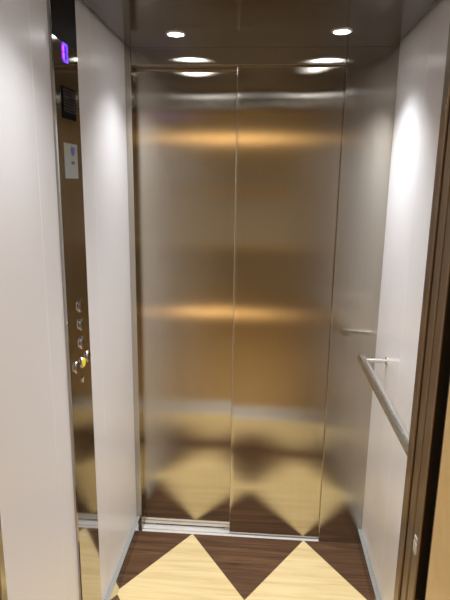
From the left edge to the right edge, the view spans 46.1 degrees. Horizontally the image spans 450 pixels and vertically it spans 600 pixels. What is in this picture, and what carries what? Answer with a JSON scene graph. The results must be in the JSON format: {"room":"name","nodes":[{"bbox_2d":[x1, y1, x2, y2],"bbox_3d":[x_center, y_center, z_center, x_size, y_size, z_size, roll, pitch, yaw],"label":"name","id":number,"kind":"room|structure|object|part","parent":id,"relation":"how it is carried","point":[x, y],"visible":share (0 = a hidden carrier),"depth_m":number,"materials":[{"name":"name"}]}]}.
{"room":"elevator interior","nodes":[
{"label":"elevator interior","id":0,"kind":"room"},
{"bbox_2d":[0,0,135,599],"bbox_3d":[-0.444,0.166,1.662,0.020,2.152,1.248,2,13,4],"label":"wall","id":1,"kind":"structure","parent":0,"point":[37,511],"depth_m":1.38,"materials":[{"name":"white laminate"}]},
{"bbox_2d":[46,0,100,599],"bbox_3d":[-0.433,0.183,1.586,0.015,2.092,0.185,2,13,4],"label":"control panel","id":2,"kind":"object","parent":1,"relation":"attached to","point":[61,18],"depth_m":1.52,"materials":[{"name":"metal"}]},
{"bbox_3d":[-0.421,-0.529,1.429,0.004,0.080,0.097,2,13,4],"label":"notice plate","id":3,"kind":"part","parent":2,"relation":"part of","materials":[{"name":"black metal"}]},
{"bbox_2d":[64,90,74,112],"bbox_3d":[-0.419,-0.534,1.427,0.001,0.049,0.080,2,13,4],"label":"speaker grille","id":4,"kind":"object","parent":2,"relation":"attached to","point":[69,95],"depth_m":1.43,"materials":[{"name":"black metal"}]},
{"bbox_2d":[104,516,139,599],"bbox_3d":[-0.418,1.086,2.164,0.017,0.076,0.547,2,13,4],"label":"baseboard","id":5,"kind":"structure","parent":1,"relation":"attached to","point":[115,584],"depth_m":2.16,"materials":[{"name":"metal"}]},
{"bbox_2d":[0,25,449,599],"bbox_3d":[0.016,0.302,1.015,1.036,2.122,0.031,2,13,4],"label":"wall","id":6,"kind":"structure","parent":0,"point":[445,108],"depth_m":0.93,"materials":[{"name":"brown wood"}]},
{"bbox_3d":[-0.481,0.289,1.045,0.040,2.122,0.022,2,13,4],"label":"corner post","id":7,"kind":"part","parent":6,"relation":"part of","materials":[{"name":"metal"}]},
{"bbox_3d":[0.438,0.315,0.986,0.189,2.122,0.031,2,13,4],"label":"return panel","id":8,"kind":"part","parent":6,"relation":"part of","materials":[{"name":"brown metal"}]},
{"bbox_2d":[401,115,449,599],"bbox_3d":[0.560,0.363,0.951,0.434,2.034,0.031,2,13,4],"label":"door","id":9,"kind":"structure","parent":6,"relation":"in","point":[446,177],"depth_m":0.91,"materials":[{"name":"brown wood"}]},
{"bbox_2d":[407,193,449,599],"bbox_3d":[0.556,0.371,0.913,0.436,2.034,0.034,2,13,4],"label":"door","id":10,"kind":"structure","parent":6,"relation":"in","point":[440,368],"depth_m":0.88,"materials":[{"name":"brown wood"}]},
{"bbox_2d":[116,531,370,599],"bbox_3d":[0.056,1.222,1.833,1.056,0.030,1.183,2,13,4],"label":"floor","id":11,"kind":"structure","parent":0,"point":[162,565],"depth_m":2.20,"materials":[{"name":"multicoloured wood"}]},
{"bbox_2d":[82,0,437,46],"bbox_3d":[0.084,-0.813,1.376,0.976,0.018,1.177,2,13,4],"label":"ceiling","id":12,"kind":"structure","parent":0,"point":[138,23],"depth_m":1.64,"materials":[{"name":"metal"}]},
{"bbox_2d":[166,31,185,36],"bbox_3d":[-0.166,-0.898,1.790,0.068,0.005,0.068,2,13,4],"label":"recessed light","id":13,"kind":"object","parent":12,"relation":"in","point":[169,33],"visible":1,"depth_m":1.78,"materials":[{"name":"white"}]},
{"bbox_2d":[331,28,352,34],"bbox_3d":[0.383,-0.878,1.732,0.068,0.005,0.068,2,13,4],"label":"recessed light","id":14,"kind":"object","parent":12,"relation":"in","point":[340,31],"visible":1,"depth_m":1.72,"materials":[{"name":"white"}]},
{"bbox_2d":[124,41,399,543],"bbox_3d":[0.118,0.059,2.237,1.056,2.184,0.120,2,13,4],"label":"wall","id":15,"kind":"structure","parent":0,"point":[371,71],"depth_m":2.09,"materials":[{"name":"metal"}]},
{"bbox_3d":[-0.378,0.024,2.230,0.025,2.122,0.049,2,13,4],"label":"corner post","id":16,"kind":"part","parent":15,"relation":"part of","materials":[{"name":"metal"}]},
{"bbox_2d":[134,68,236,527],"bbox_3d":[-0.168,0.064,2.266,0.475,2.048,0.028,2,13,4],"label":"door","id":17,"kind":"structure","parent":15,"relation":"in","point":[185,118],"depth_m":2.22,"materials":[{"name":"metal"}]},
{"bbox_2d":[142,523,353,543],"bbox_3d":[0.116,1.082,2.456,0.991,0.030,0.100,2,13,4],"label":"door sill","id":18,"kind":"structure","parent":15,"relation":"attached to","point":[153,527],"depth_m":2.44,"materials":[{"name":"silver metal"}]},
{"bbox_2d":[229,61,346,537],"bbox_3d":[0.257,0.084,2.202,0.448,2.048,0.028,2,13,4],"label":"door","id":19,"kind":"structure","parent":15,"relation":"in","point":[289,119],"depth_m":2.16,"materials":[{"name":"metal"}]},
{"bbox_3d":[0.528,0.054,2.149,0.187,2.122,0.012,2,13,4],"label":"return panel","id":20,"kind":"part","parent":15,"relation":"part of","materials":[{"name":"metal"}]},
{"bbox_2d":[362,0,449,599],"bbox_3d":[0.589,0.196,1.591,0.020,2.152,1.248,2,13,4],"label":"wall","id":21,"kind":"structure","parent":0,"point":[423,50],"depth_m":1.79,"materials":[{"name":"white laminate"}]},
{"bbox_2d":[357,529,380,599],"bbox_3d":[0.555,1.183,1.793,0.017,0.076,1.167,2,13,4],"label":"baseboard","id":22,"kind":"structure","parent":21,"relation":"attached to","point":[366,563],"depth_m":2.15,"materials":[{"name":"metal"}]},
{"bbox_2d":[357,354,409,454],"bbox_3d":[0.522,0.314,1.591,0.107,0.033,0.852,2,13,4],"label":"handrail","id":23,"kind":"object","parent":21,"relation":"attached to","point":[395,420],"visible":0.67,"depth_m":1.59,"materials":[{"name":"metal"}]},
{"bbox_3d":[1.062,0.206,0.644,1.200,2.500,0.120,2,13,4],"label":"wall","id":24,"kind":"structure","parent":0,"visible":0},
{"bbox_2d":[424,378,449,599],"bbox_3d":[0.394,0.379,0.702,0.130,2.120,0.319,2,13,4],"label":"door frame","id":25,"kind":"structure","parent":24,"relation":"attached to","point":[438,575],"depth_m":0.82,"materials":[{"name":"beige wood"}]}
]}

